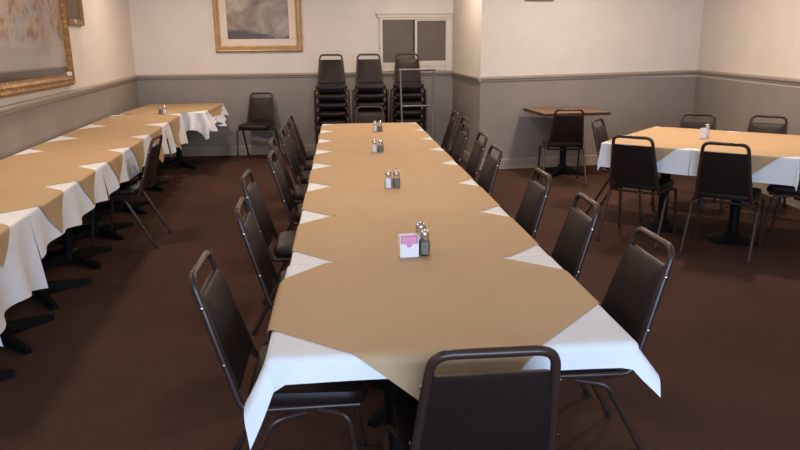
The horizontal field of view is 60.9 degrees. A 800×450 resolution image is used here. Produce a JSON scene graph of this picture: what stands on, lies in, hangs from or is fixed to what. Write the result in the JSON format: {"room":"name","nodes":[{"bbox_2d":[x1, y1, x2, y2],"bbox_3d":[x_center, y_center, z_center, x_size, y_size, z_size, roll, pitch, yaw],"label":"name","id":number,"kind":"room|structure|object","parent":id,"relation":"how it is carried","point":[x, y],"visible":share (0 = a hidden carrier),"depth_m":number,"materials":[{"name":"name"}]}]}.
{"room":"restaurant","nodes":[
{"label":"restaurant","id":0,"kind":"room"},
{"bbox_2d":[0,0,138,175],"bbox_3d":[-2.625,-0.680,3.170,0.120,2.750,12.956,-3,15,-9],"label":"wall","id":1,"kind":"structure","parent":0,"point":[102,48],"depth_m":7.11,"materials":[{"name":"paint"}]},
{"bbox_2d":[0,0,75,97],"bbox_3d":[-2.918,-1.701,5.202,0.052,1.350,2.300,-3,15,-9],"label":"painting","id":2,"kind":"object","parent":1,"relation":"attached to","point":[36,53],"visible":1,"depth_m":5.50,"materials":[{"name":"fabric"}]},
{"bbox_2d":[0,75,137,115],"bbox_3d":[-2.547,-0.412,3.248,0.036,0.102,12.946,-3,15,-9],"label":"trim","id":3,"kind":"structure","parent":1,"relation":"attached to","point":[14,107],"depth_m":6.02,"materials":[{"name":"paint"}]},
{"bbox_2d":[65,0,84,25],"bbox_3d":[-3.182,-2.298,6.583,0.036,0.700,0.530,-3,15,-9],"label":"painting","id":4,"kind":"object","parent":1,"relation":"attached to","point":[74,8],"visible":0.95,"depth_m":6.68,"materials":[{"name":"metal"}]},
{"bbox_2d":[128,0,452,147],"bbox_3d":[-1.485,-2.379,9.579,4.603,2.750,0.120,-2,15,-5],"label":"wall","id":5,"kind":"structure","parent":0,"point":[169,36],"depth_m":9.51,"materials":[{"name":"paint"}]},
{"bbox_2d":[212,0,302,51],"bbox_3d":[-1.954,-2.885,9.314,1.190,1.000,0.045,-2,15,-5],"label":"landscape picture","id":6,"kind":"object","parent":5,"relation":"attached to","point":[239,25],"visible":1,"depth_m":9.36},
{"bbox_2d":[137,71,451,79],"bbox_3d":[-1.446,-2.111,9.573,4.423,0.070,0.034,-2,15,-5],"label":"trim","id":7,"kind":"structure","parent":5,"relation":"attached to","point":[385,73],"depth_m":9.52,"materials":[{"name":"paint"}]},
{"bbox_2d":[164,142,450,156],"bbox_3d":[-1.437,-1.096,9.850,4.423,0.130,0.016,-2,15,-5],"label":"baseboard","id":8,"kind":"structure","parent":5,"relation":"attached to","point":[222,150],"depth_m":9.76,"materials":[{"name":"paint"}]},
{"bbox_2d":[376,12,452,71],"bbox_3d":[0.206,-2.580,9.584,1.070,0.805,0.053,-2,15,-5],"label":"window","id":9,"kind":"structure","parent":5,"relation":"in","point":[428,35],"depth_m":9.59,"materials":[{"name":"paint"}]},
{"bbox_2d":[0,151,799,449],"bbox_3d":[0.618,0.599,3.791,8.400,0.100,13.500,-2,15,-5],"label":"floor","id":10,"kind":"structure","parent":0,"point":[127,359],"depth_m":3.65,"materials":[{"name":"carpet"}]},
{"bbox_2d":[0,369,14,380],"bbox_3d":[-2.065,0.416,2.905,0.742,0.755,0.658,-3,15,-9],"label":"dining table","id":11,"kind":"object","parent":10,"relation":"on","point":[5,374],"visible":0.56,"depth_m":3.20,"materials":[{"name":"black metal"}]},
{"bbox_2d":[0,214,47,346],"bbox_3d":[-2.013,0.233,2.837,0.850,0.372,0.717,-3,15,-9],"label":"tablecloth","id":12,"kind":"object","parent":11,"relation":"on","point":[22,272],"visible":1,"depth_m":3.02,"materials":[{"name":"white fabric"}]},
{"bbox_2d":[0,314,54,354],"bbox_3d":[-2.174,0.249,3.542,0.742,0.755,0.668,-3,15,-9],"label":"dining table","id":13,"kind":"object","parent":10,"relation":"on","point":[8,340],"visible":0.48,"depth_m":3.68,"materials":[{"name":"black metal"}]},
{"bbox_2d":[0,186,81,258],"bbox_3d":[-2.155,-0.009,3.477,0.795,0.228,0.670,-3,15,-9],"label":"tablecloth","id":14,"kind":"object","parent":13,"relation":"on","point":[45,231],"visible":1,"depth_m":3.44,"materials":[{"name":"white fabric"}]},
{"bbox_2d":[0,186,62,232],"bbox_3d":[-2.153,-0.030,3.472,0.790,0.189,0.672,-3,15,-9],"label":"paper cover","id":15,"kind":"object","parent":14,"relation":"on","point":[50,200],"visible":1,"depth_m":3.52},
{"bbox_2d":[30,222,91,309],"bbox_3d":[-2.285,0.081,4.183,0.742,0.755,0.668,-3,15,-9],"label":"dining table","id":16,"kind":"object","parent":10,"relation":"on","point":[42,295],"visible":0.2,"depth_m":4.30,"materials":[{"name":"black metal"}]},
{"bbox_2d":[44,166,107,221],"bbox_3d":[-2.266,-0.177,4.119,0.794,0.228,0.670,-3,15,-9],"label":"tablecloth","id":17,"kind":"object","parent":16,"relation":"on","point":[84,203],"visible":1,"depth_m":4.09,"materials":[{"name":"white fabric"}]},
{"bbox_2d":[0,166,95,203],"bbox_3d":[-2.264,-0.198,4.114,0.789,0.188,0.672,-3,15,-9],"label":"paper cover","id":18,"kind":"object","parent":17,"relation":"on","point":[44,176],"visible":1,"depth_m":4.12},
{"bbox_2d":[41,227,111,269],"bbox_3d":[-2.402,-0.098,4.868,0.742,0.755,0.758,-3,15,-9],"label":"dining table","id":19,"kind":"object","parent":10,"relation":"on","point":[69,252],"visible":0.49,"depth_m":4.89,"materials":[{"name":"black metal"}]},
{"bbox_2d":[15,149,130,194],"bbox_3d":[-2.384,-0.353,4.804,0.793,0.233,0.761,-3,15,-9],"label":"tablecloth","id":20,"kind":"object","parent":19,"relation":"on","point":[112,182],"visible":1,"depth_m":4.73,"materials":[{"name":"white fabric"}]},
{"bbox_2d":[0,150,121,181],"bbox_3d":[-2.386,-0.365,4.801,0.781,0.214,0.762,-3,15,-9],"label":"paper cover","id":21,"kind":"object","parent":20,"relation":"on","point":[76,157],"visible":1,"depth_m":4.76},
{"bbox_2d":[59,202,133,243],"bbox_3d":[-2.527,-0.287,5.590,0.742,0.755,0.748,-3,15,-9],"label":"dining table","id":22,"kind":"object","parent":10,"relation":"on","point":[100,227],"visible":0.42,"depth_m":5.61,"materials":[{"name":"black metal"}]},
{"bbox_2d":[20,137,147,178],"bbox_3d":[-2.508,-0.538,5.528,0.794,0.243,0.751,-3,15,-9],"label":"tablecloth","id":23,"kind":"object","parent":22,"relation":"on","point":[133,162],"visible":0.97,"depth_m":5.36,"materials":[{"name":"white fabric"}]},
{"bbox_2d":[30,137,143,171],"bbox_3d":[-2.509,-0.535,5.529,0.783,0.253,0.752,-3,15,-9],"label":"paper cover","id":24,"kind":"object","parent":23,"relation":"on","point":[136,144],"visible":1,"depth_m":5.50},
{"bbox_2d":[90,198,149,217],"bbox_3d":[-2.668,-0.502,6.414,0.742,0.755,0.969,-3,15,-9],"label":"dining table","id":25,"kind":"object","parent":10,"relation":"on","point":[117,205],"visible":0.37,"depth_m":6.43,"materials":[{"name":"black metal"}]},
{"bbox_2d":[55,125,169,153],"bbox_3d":[-2.645,-0.729,6.358,0.803,0.293,0.971,-3,15,-9],"label":"tablecloth","id":26,"kind":"object","parent":25,"relation":"on","point":[148,137],"visible":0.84,"depth_m":6.66,"materials":[{"name":"white fabric"}]},
{"bbox_2d":[62,125,163,162],"bbox_3d":[-2.642,-0.722,6.361,0.801,0.313,0.973,-3,15,-9],"label":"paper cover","id":27,"kind":"object","parent":26,"relation":"on","point":[123,130],"visible":0.94,"depth_m":6.31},
{"bbox_2d":[91,134,172,248],"bbox_3d":[-2.135,-0.275,5.363,0.535,0.850,0.479,-2,15,-5],"label":"dining chair","id":28,"kind":"object","parent":10,"relation":"on","point":[130,189],"visible":0.71,"depth_m":5.22,"materials":[{"name":"metal"}]},
{"bbox_2d":[138,167,168,191],"bbox_3d":[-2.846,-0.773,7.448,0.742,0.755,1.190,-3,15,-9],"label":"dining table","id":29,"kind":"object","parent":10,"relation":"on","point":[154,187],"visible":0.13,"depth_m":7.46,"materials":[{"name":"black metal"}]},
{"bbox_2d":[85,114,187,157],"bbox_3d":[-2.818,-0.971,7.401,0.811,0.352,1.192,-3,15,-9],"label":"tablecloth","id":30,"kind":"object","parent":29,"relation":"on","point":[182,134],"visible":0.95,"depth_m":7.14,"materials":[{"name":"white fabric"}]},
{"bbox_2d":[92,114,181,149],"bbox_3d":[-2.811,-0.964,7.404,0.818,0.373,1.194,-3,15,-9],"label":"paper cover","id":31,"kind":"object","parent":30,"relation":"on","point":[134,119],"visible":0.98,"depth_m":7.36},
{"bbox_2d":[157,145,202,169],"bbox_3d":[-2.885,-1.136,8.828,0.962,0.755,1.316,-2,15,-5],"label":"dining table","id":32,"kind":"object","parent":10,"relation":"on","point":[179,161],"visible":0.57,"depth_m":8.85,"materials":[{"name":"black metal"}]},
{"bbox_2d":[120,103,228,139],"bbox_3d":[-2.820,-1.332,8.707,1.094,0.321,1.465,-2,15,-5],"label":"tablecloth","id":33,"kind":"object","parent":32,"relation":"on","point":[204,122],"visible":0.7,"depth_m":8.14,"materials":[{"name":"white fabric"}]},
{"bbox_2d":[121,103,221,115],"bbox_3d":[-2.849,-1.446,8.727,1.026,0.114,1.342,-2,15,-5],"label":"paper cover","id":34,"kind":"object","parent":33,"relation":"on","point":[214,108],"visible":0.95,"depth_m":8.65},
{"bbox_2d":[236,92,281,160],"bbox_3d":[-1.963,-1.364,9.410,0.503,0.893,0.562,1,15,4],"label":"dining chair","id":35,"kind":"object","parent":10,"relation":"on","point":[260,114],"visible":0.94,"depth_m":9.52,"materials":[{"name":"brown leather"}]},
{"bbox_2d":[234,197,286,345],"bbox_3d":[-0.446,0.300,3.119,0.535,0.850,0.479,-2,15,-7],"label":"dining chair","id":36,"kind":"object","parent":10,"relation":"on","point":[263,265],"visible":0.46,"depth_m":2.94,"materials":[{"name":"brown leather"}]},
{"bbox_2d":[240,169,295,334],"bbox_3d":[-0.576,0.122,3.800,0.535,0.850,0.479,-2,15,-4],"label":"dining chair","id":37,"kind":"object","parent":10,"relation":"on","point":[283,247],"visible":0.53,"depth_m":3.65,"materials":[{"name":"brown leather"}]},
{"bbox_2d":[189,250,366,449],"bbox_3d":[-0.381,0.515,2.301,0.535,0.850,0.479,-2,15,-5],"label":"dining chair","id":38,"kind":"object","parent":10,"relation":"on","point":[232,343],"visible":0.69,"depth_m":2.13,"materials":[{"name":"brown leather"}]},
{"bbox_2d":[268,150,302,263],"bbox_3d":[-0.574,-0.067,4.518,0.535,0.850,0.479,-2,15,-5],"label":"dining chair","id":39,"kind":"object","parent":10,"relation":"on","point":[287,198],"visible":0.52,"depth_m":4.33,"materials":[{"name":"brown leather"}]},
{"bbox_2d":[268,137,307,257],"bbox_3d":[-0.690,-0.232,5.149,0.535,0.850,0.479,-2,15,-5],"label":"dining chair","id":40,"kind":"object","parent":10,"relation":"on","point":[299,191],"visible":0.39,"depth_m":5.03,"materials":[{"name":"brown leather"}]},
{"bbox_2d":[279,128,310,230],"bbox_3d":[-0.721,-0.385,5.729,0.535,0.850,0.479,-2,15,-5],"label":"dining chair","id":41,"kind":"object","parent":10,"relation":"on","point":[287,148],"visible":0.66,"depth_m":5.55,"materials":[{"name":"brown leather"}]},
{"bbox_2d":[284,121,312,215],"bbox_3d":[-0.769,-0.526,6.269,0.535,0.850,0.479,-2,15,-5],"label":"dining chair","id":42,"kind":"object","parent":10,"relation":"on","point":[308,164],"visible":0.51,"depth_m":6.08,"materials":[{"name":"brown leather"}]},
{"bbox_2d":[317,117,326,143],"bbox_3d":[-0.894,-1.271,9.102,0.479,0.850,0.535,-2,15,-5],"label":"dining chair","id":43,"kind":"object","parent":10,"relation":"on","point":[319,128],"visible":0.13,"depth_m":9.07,"materials":[{"name":"metal"}]},
{"bbox_2d":[315,108,348,148],"bbox_3d":[-0.894,-1.375,9.058,0.479,0.850,0.535,-2,15,-5],"label":"dining chair","id":44,"kind":"object","parent":43,"relation":"on","point":[329,120],"visible":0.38,"depth_m":8.82,"materials":[{"name":"brown leather"}]},
{"bbox_2d":[315,100,348,147],"bbox_3d":[-0.894,-1.479,9.014,0.479,0.850,0.535,-2,15,-5],"label":"dining chair","id":45,"kind":"object","parent":44,"relation":"on","point":[339,112],"visible":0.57,"depth_m":8.81,"materials":[{"name":"brown leather"}]},
{"bbox_2d":[315,92,348,139],"bbox_3d":[-0.893,-1.584,8.970,0.479,0.850,0.535,-2,15,-5],"label":"dining chair","id":46,"kind":"object","parent":45,"relation":"on","point":[320,104],"visible":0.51,"depth_m":8.75,"materials":[{"name":"brown leather"}]},
{"bbox_2d":[314,83,350,130],"bbox_3d":[-0.893,-1.688,8.926,0.479,0.850,0.535,-2,15,-5],"label":"dining chair","id":47,"kind":"object","parent":46,"relation":"on","point":[323,95],"visible":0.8,"depth_m":8.72,"materials":[{"name":"brown leather"}]},
{"bbox_2d":[313,54,350,122],"bbox_3d":[-0.893,-1.792,8.882,0.479,0.850,0.535,-2,15,-5],"label":"dining chair","id":48,"kind":"object","parent":47,"relation":"on","point":[332,72],"visible":0.98,"depth_m":8.99,"materials":[{"name":"brown leather"}]},
{"bbox_2d":[355,106,384,122],"bbox_3d":[-0.320,-0.880,7.595,0.479,0.850,0.535,-2,15,-5],"label":"dining chair","id":49,"kind":"object","parent":10,"relation":"on","point":[366,117],"visible":0.2,"depth_m":7.71,"materials":[{"name":"brown leather"}]},
{"bbox_2d":[366,379,409,427],"bbox_3d":[0.052,0.403,2.876,0.910,0.755,0.706,-2,15,-5],"label":"dining table","id":50,"kind":"object","parent":10,"relation":"on","point":[378,417],"visible":0.11,"depth_m":2.80,"materials":[{"name":"black metal"}]},
{"bbox_2d":[290,210,547,264],"bbox_3d":[0.049,0.093,2.794,0.960,0.119,0.708,-2,15,-5],"label":"tablecloth","id":51,"kind":"object","parent":50,"relation":"on","point":[297,258],"visible":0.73,"depth_m":2.50,"materials":[{"name":"white fabric"}]},
{"bbox_2d":[292,211,538,262],"bbox_3d":[0.049,0.135,2.805,0.980,0.208,0.710,-2,15,-5],"label":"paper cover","id":52,"kind":"object","parent":51,"relation":"on","point":[452,234],"visible":0.87,"depth_m":2.74,"materials":[{"name":"paper"}]},
{"bbox_2d":[398,233,418,257],"bbox_3d":[0.031,0.074,2.471,0.068,0.076,0.047,-2,15,-7],"label":"caddy","id":53,"kind":"object","parent":52,"relation":"on","point":[404,251],"visible":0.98,"depth_m":2.45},
{"bbox_2d":[384,379,406,449],"bbox_3d":[0.113,0.586,2.179,0.910,0.755,0.731,-2,15,-5],"label":"dining table","id":54,"kind":"object","parent":10,"relation":"on","point":[392,392],"visible":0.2,"depth_m":2.23,"materials":[{"name":"black metal"}]},
{"bbox_2d":[244,256,660,449],"bbox_3d":[0.110,0.330,2.080,1.085,0.214,0.824,-2,15,-5],"label":"tablecloth","id":55,"kind":"object","parent":54,"relation":"on","point":[595,340],"visible":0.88,"depth_m":1.74,"materials":[{"name":"white fabric"}]},
{"bbox_2d":[267,257,600,400],"bbox_3d":[0.108,0.328,2.081,1.026,0.214,0.793,-2,15,-5],"label":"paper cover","id":56,"kind":"object","parent":55,"relation":"on","point":[394,316],"visible":0.86,"depth_m":1.98,"materials":[{"name":"paper"}]},
{"bbox_2d":[398,68,435,138],"bbox_3d":[0.225,-1.353,8.627,0.506,1.220,0.354,-2,15,-5],"label":"cart","id":57,"kind":"object","parent":10,"relation":"on","point":[427,69],"visible":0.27,"depth_m":8.67,"materials":[{"name":"black metal"}]},
{"bbox_2d":[451,123,469,165],"bbox_3d":[0.321,-0.452,5.949,0.535,0.850,0.479,-2,15,-5],"label":"dining chair","id":58,"kind":"object","parent":10,"relation":"on","point":[459,147],"visible":0.35,"depth_m":5.80,"materials":[{"name":"brown leather"}]},
{"bbox_2d":[382,345,560,449],"bbox_3d":[0.195,0.621,1.877,0.479,0.850,0.535,-2,15,-5],"label":"dining chair","id":59,"kind":"object","parent":10,"relation":"on","point":[516,409],"visible":1,"depth_m":1.61,"materials":[{"name":"brown leather"}]},
{"bbox_2d":[465,131,487,180],"bbox_3d":[0.394,-0.296,5.353,0.535,0.850,0.479,-2,15,-5],"label":"dining chair","id":60,"kind":"object","parent":10,"relation":"on","point":[473,165],"visible":0.38,"depth_m":5.22,"materials":[{"name":"brown leather"}]},
{"bbox_2d":[477,144,502,195],"bbox_3d":[0.397,-0.107,4.636,0.535,0.850,0.479,-2,15,-6],"label":"dining chair","id":61,"kind":"object","parent":10,"relation":"on","point":[490,167],"visible":0.32,"depth_m":4.51,"materials":[{"name":"brown leather"}]},
{"bbox_2d":[515,168,551,238],"bbox_3d":[0.517,0.129,3.732,0.535,0.850,0.479,-2,15,-5],"label":"dining chair","id":62,"kind":"object","parent":10,"relation":"on","point":[529,214],"visible":0.27,"depth_m":3.62,"materials":[{"name":"brown leather"}]},
{"bbox_2d":[536,109,586,186],"bbox_3d":[1.803,-0.879,7.515,0.479,0.850,0.535,0,15,3],"label":"dining chair","id":63,"kind":"object","parent":10,"relation":"on","point":[566,130],"visible":1,"depth_m":7.31,"materials":[{"name":"brown leather"}]},
{"bbox_2d":[523,107,610,176],"bbox_3d":[1.946,-0.986,8.084,0.778,0.755,0.748,-3,15,-8],"label":"dining table","id":64,"kind":"object","parent":10,"relation":"on","point":[562,167],"visible":0.84,"depth_m":8.05,"materials":[{"name":"brown wood"}]},
{"bbox_2d":[550,192,599,396],"bbox_3d":[0.582,0.294,3.105,0.535,0.850,0.479,-1,15,-3],"label":"dining chair","id":65,"kind":"object","parent":10,"relation":"on","point":[572,244],"visible":0.35,"depth_m":2.99,"materials":[{"name":"brown leather"}]},
{"bbox_2d":[560,227,674,449],"bbox_3d":[0.656,0.452,2.501,0.535,0.850,0.479,-2,15,-5],"label":"dining chair","id":66,"kind":"object","parent":10,"relation":"on","point":[633,296],"visible":0.42,"depth_m":2.36,"materials":[{"name":"brown leather"}]},
{"bbox_2d":[585,118,654,220],"bbox_3d":[2.011,-0.522,6.152,0.535,0.850,0.479,9,17,32],"label":"dining chair","id":67,"kind":"object","parent":10,"relation":"on","point":[600,134],"visible":0.45,"depth_m":6.09,"materials":[{"name":"metal"}]},
{"bbox_2d":[595,135,676,249],"bbox_3d":[1.875,-0.302,5.319,0.479,0.850,0.535,10,18,36],"label":"dining chair","id":68,"kind":"object","parent":10,"relation":"on","point":[631,166],"visible":1,"depth_m":5.15,"materials":[{"name":"brown leather"}]},
{"bbox_2d":[638,152,690,232],"bbox_3d":[2.238,-0.360,5.694,0.656,0.755,1.272,11,18,36],"label":"dining table","id":69,"kind":"object","parent":10,"relation":"on","point":[652,225],"visible":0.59,"depth_m":5.66,"materials":[{"name":"black metal"}]},
{"bbox_2d":[597,131,732,175],"bbox_3d":[2.222,-0.620,5.627,0.683,0.222,1.325,11,18,36],"label":"tablecloth","id":70,"kind":"object","parent":69,"relation":"on","point":[677,161],"visible":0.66,"depth_m":5.01,"materials":[{"name":"white fabric"}]},
{"bbox_2d":[605,127,729,161],"bbox_3d":[2.228,-0.632,5.629,0.679,0.204,1.327,11,18,36],"label":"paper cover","id":71,"kind":"object","parent":70,"relation":"on","point":[666,140],"visible":0.75,"depth_m":5.44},
{"bbox_2d":[650,113,715,212],"bbox_3d":[2.729,-0.607,6.449,0.479,0.850,0.535,10,18,36],"label":"dining chair","id":72,"kind":"object","parent":10,"relation":"on","point":[683,124],"visible":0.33,"depth_m":6.53,"materials":[{"name":"brown leather"}]},
{"bbox_2d":[678,141,764,265],"bbox_3d":[2.371,-0.207,4.941,0.479,0.850,0.535,10,18,34],"label":"dining chair","id":73,"kind":"object","parent":10,"relation":"on","point":[720,175],"visible":1,"depth_m":4.76,"materials":[{"name":"brown leather"}]},
{"bbox_2d":[706,200,757,246],"bbox_3d":[2.769,-0.261,5.297,0.676,0.755,1.272,11,18,36],"label":"dining table","id":74,"kind":"object","parent":10,"relation":"on","point":[731,236],"visible":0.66,"depth_m":5.27,"materials":[{"name":"black metal"}]},
{"bbox_2d":[689,131,799,190],"bbox_3d":[2.771,-0.517,5.216,0.704,0.222,1.325,11,18,36],"label":"tablecloth","id":75,"kind":"object","parent":74,"relation":"on","point":[785,170],"visible":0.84,"depth_m":4.59,"materials":[{"name":"white fabric"}]},
{"bbox_2d":[695,132,799,173],"bbox_3d":[2.773,-0.530,5.220,0.699,0.204,1.333,11,18,36],"label":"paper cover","id":76,"kind":"object","parent":75,"relation":"on","point":[765,148],"visible":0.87,"depth_m":5.01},
{"bbox_2d":[719,115,787,217],"bbox_3d":[3.289,-0.558,6.241,0.479,0.850,0.535,10,18,36],"label":"dining chair","id":77,"kind":"object","parent":10,"relation":"on","point":[772,128],"visible":0.28,"depth_m":6.32,"materials":[{"name":"brown leather"}]},
{"bbox_2d":[757,180,799,244],"bbox_3d":[3.072,-0.256,5.103,0.535,0.850,0.479,11,18,36],"label":"dining chair","id":78,"kind":"object","parent":10,"relation":"on","point":[781,191],"visible":0.73,"depth_m":5.07,"materials":[{"name":"brown leather"}]},
{"bbox_3d":[0.103,-1.307,9.201,0.479,0.850,0.535,-1,15,-2],"label":"dining chair","id":79,"kind":"object","parent":10,"relation":"on","visible":0},
{"bbox_2d":[393,107,424,130],"bbox_3d":[0.103,-1.411,9.157,0.479,0.850,0.535,-1,15,-2],"label":"dining chair","id":80,"kind":"object","parent":79,"relation":"on","point":[396,119],"visible":0.36,"depth_m":8.93,"materials":[{"name":"brown leather"}]},
{"bbox_2d":[390,99,424,123],"bbox_3d":[0.104,-1.515,9.113,0.479,0.850,0.535,-1,15,-2],"label":"dining chair","id":81,"kind":"object","parent":80,"relation":"on","point":[396,111],"visible":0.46,"depth_m":8.89,"materials":[{"name":"brown leather"}]},
{"bbox_2d":[390,90,426,132],"bbox_3d":[0.104,-1.619,9.069,0.479,0.850,0.535,-1,15,-2],"label":"dining chair","id":82,"kind":"object","parent":81,"relation":"on","point":[416,101],"visible":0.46,"depth_m":8.84,"materials":[{"name":"brown leather"}]},
{"bbox_2d":[390,82,426,128],"bbox_3d":[0.104,-1.724,9.025,0.479,0.850,0.535,-1,15,-2],"label":"dining chair","id":83,"kind":"object","parent":82,"relation":"on","point":[406,94],"visible":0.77,"depth_m":8.83,"materials":[{"name":"brown leather"}]},
{"bbox_2d":[390,53,426,120],"bbox_3d":[0.105,-1.828,8.981,0.479,0.850,0.535,-1,15,-2],"label":"dining chair","id":84,"kind":"object","parent":83,"relation":"on","point":[411,80],"visible":0.92,"depth_m":9.09,"materials":[{"name":"brown leather"}]},
{"bbox_3d":[-0.396,-1.286,9.142,0.479,0.850,0.535,-2,15,-5],"label":"dining chair","id":85,"kind":"object","parent":10,"relation":"on","visible":0},
{"bbox_3d":[-0.396,-1.390,9.098,0.479,0.850,0.535,-2,15,-5],"label":"dining chair","id":86,"kind":"object","parent":85,"relation":"on","visible":0},
{"bbox_2d":[355,99,386,121],"bbox_3d":[-0.395,-1.495,9.054,0.479,0.850,0.535,-2,15,-5],"label":"dining chair","id":87,"kind":"object","parent":86,"relation":"on","point":[365,109],"visible":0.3,"depth_m":8.84,"materials":[{"name":"brown leather"}]},
{"bbox_2d":[355,91,387,122],"bbox_3d":[-0.395,-1.599,9.010,0.479,0.850,0.535,-2,15,-5],"label":"dining chair","id":88,"kind":"object","parent":87,"relation":"on","point":[359,102],"visible":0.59,"depth_m":8.81,"materials":[{"name":"brown leather"}]},
{"bbox_2d":[353,90,388,122],"bbox_3d":[-0.395,-1.703,8.966,0.479,0.850,0.535,-2,15,-5],"label":"dining chair","id":89,"kind":"object","parent":88,"relation":"on","point":[376,94],"visible":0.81,"depth_m":8.74,"materials":[{"name":"brown leather"}]},
{"bbox_2d":[352,54,389,121],"bbox_3d":[-0.395,-1.808,8.922,0.479,0.850,0.535,-2,15,-5],"label":"dining chair","id":90,"kind":"object","parent":89,"relation":"on","point":[369,76],"visible":0.97,"depth_m":9.03,"materials":[{"name":"brown leather"}]},
{"bbox_3d":[-0.007,0.229,3.541,0.910,0.755,0.666,-2,15,-5],"label":"dining table","id":91,"kind":"object","parent":10,"relation":"on","visible":0},
{"bbox_2d":[301,183,503,216],"bbox_3d":[-0.010,-0.081,3.459,0.960,0.119,0.668,-2,15,-5],"label":"tablecloth","id":92,"kind":"object","parent":91,"relation":"on","point":[497,208],"visible":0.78,"depth_m":3.18,"materials":[{"name":"white fabric"}]},
{"bbox_2d":[301,183,500,214],"bbox_3d":[-0.009,-0.031,3.472,0.980,0.227,0.670,-2,15,-5],"label":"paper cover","id":93,"kind":"object","parent":92,"relation":"on","point":[426,197],"visible":0.88,"depth_m":3.40,"materials":[{"name":"paper"}]},
{"bbox_3d":[-0.064,0.058,4.191,0.910,0.755,0.676,-2,15,-5],"label":"dining table","id":94,"kind":"object","parent":10,"relation":"on","visible":0},
{"bbox_2d":[308,163,475,186],"bbox_3d":[-0.067,-0.252,4.110,0.960,0.119,0.678,-2,15,-5],"label":"tablecloth","id":95,"kind":"object","parent":94,"relation":"on","point":[313,167],"visible":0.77,"depth_m":3.83,"materials":[{"name":"white fabric"}]},
{"bbox_2d":[308,163,473,185],"bbox_3d":[-0.067,-0.206,4.122,0.980,0.219,0.680,-2,15,-5],"label":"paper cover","id":96,"kind":"object","parent":95,"relation":"on","point":[410,173],"visible":0.88,"depth_m":4.07,"materials":[{"name":"paper"}]},
{"bbox_3d":[-0.119,-0.105,4.813,0.910,0.755,0.606,-2,15,-5],"label":"dining table","id":97,"kind":"object","parent":10,"relation":"on","visible":0},
{"bbox_2d":[312,149,455,166],"bbox_3d":[-0.122,-0.415,4.731,0.960,0.119,0.608,-2,15,-5],"label":"tablecloth","id":98,"kind":"object","parent":97,"relation":"on","point":[450,161],"visible":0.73,"depth_m":4.47,"materials":[{"name":"white fabric"}]},
{"bbox_2d":[312,149,453,165],"bbox_3d":[-0.121,-0.382,4.740,0.976,0.192,0.610,-2,15,-5],"label":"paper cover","id":99,"kind":"object","parent":98,"relation":"on","point":[410,155],"visible":0.86,"depth_m":4.68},
{"bbox_3d":[-0.170,-0.256,5.386,0.910,0.755,0.576,-2,15,-5],"label":"dining table","id":100,"kind":"object","parent":10,"relation":"on","visible":0},
{"bbox_2d":[316,139,441,151],"bbox_3d":[-0.173,-0.566,5.305,0.960,0.119,0.578,-2,15,-5],"label":"tablecloth","id":101,"kind":"object","parent":100,"relation":"on","point":[317,150],"visible":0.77,"depth_m":5.08,"materials":[{"name":"white fabric"}]},
{"bbox_2d":[316,139,440,150],"bbox_3d":[-0.171,-0.537,5.312,0.976,0.182,0.580,-2,15,-5],"label":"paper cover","id":102,"kind":"object","parent":101,"relation":"on","point":[389,144],"visible":0.84,"depth_m":5.27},
{"bbox_3d":[-0.221,-0.407,5.964,0.910,0.755,0.616,-2,15,-5],"label":"dining table","id":103,"kind":"object","parent":10,"relation":"on","visible":0},
{"bbox_2d":[318,130,431,141],"bbox_3d":[-0.224,-0.717,5.883,0.960,0.119,0.618,-2,15,-5],"label":"tablecloth","id":104,"kind":"object","parent":103,"relation":"on","point":[420,130],"visible":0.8,"depth_m":5.63,"materials":[{"name":"white fabric"}]},
{"bbox_2d":[318,130,429,140],"bbox_3d":[-0.223,-0.677,5.893,0.980,0.206,0.620,-2,15,-5],"label":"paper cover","id":105,"kind":"object","parent":104,"relation":"on","point":[385,134],"visible":0.84,"depth_m":5.85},
{"bbox_3d":[-0.274,-0.566,6.567,0.910,0.755,0.626,-2,15,-5],"label":"dining table","id":106,"kind":"object","parent":10,"relation":"on","visible":0},
{"bbox_2d":[321,124,422,131],"bbox_3d":[-0.279,-0.871,6.508,1.014,0.139,0.670,-2,15,-5],"label":"tablecloth","id":107,"kind":"object","parent":106,"relation":"on","point":[322,124],"visible":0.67,"depth_m":6.24,"materials":[{"name":"white fabric"}]},
{"bbox_2d":[320,122,421,131],"bbox_3d":[-0.277,-0.782,6.532,0.977,0.328,0.672,-2,15,-5],"label":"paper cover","id":108,"kind":"object","parent":107,"relation":"on","point":[351,126],"visible":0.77,"depth_m":6.46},
{"bbox_2d":[452,0,478,153],"bbox_3d":[0.919,-2.227,8.916,0.120,2.750,1.652,-2,15,-7],"label":"wall","id":109,"kind":"structure","parent":0,"point":[465,12],"depth_m":8.91,"materials":[{"name":"paint"}]},
{"bbox_2d":[476,0,703,158],"bbox_3d":[2.427,-2.115,8.436,2.996,2.750,0.121,-3,15,-10],"label":"wall","id":110,"kind":"structure","parent":0,"point":[516,37],"depth_m":8.39,"materials":[{"name":"paint"}]},
{"bbox_2d":[479,155,597,169],"bbox_3d":[2.385,-0.828,8.693,2.890,0.130,0.016,-3,15,-10],"label":"baseboard","id":111,"kind":"structure","parent":110,"relation":"attached to","point":[529,162],"depth_m":8.58,"materials":[{"name":"paint"}]},
{"bbox_2d":[478,70,695,81],"bbox_3d":[2.369,-1.845,8.415,2.905,0.104,0.034,-3,15,-10],"label":"trim","id":112,"kind":"structure","parent":110,"relation":"attached to","point":[674,72],"depth_m":8.40,"materials":[{"name":"paint"}]},
{"bbox_2d":[692,0,799,179],"bbox_3d":[3.681,-0.700,3.013,0.119,2.750,11.626,0,15,2],"label":"wall","id":113,"kind":"structure","parent":0,"point":[755,37],"depth_m":7.32,"materials":[{"name":"paint"}]},
{"bbox_2d":[696,70,799,85],"bbox_3d":[3.607,-0.470,3.069,0.034,0.064,11.612,0,15,2],"label":"trim","id":114,"kind":"structure","parent":113,"relation":"attached to","point":[772,79],"depth_m":7.19,"materials":[{"name":"paint"}]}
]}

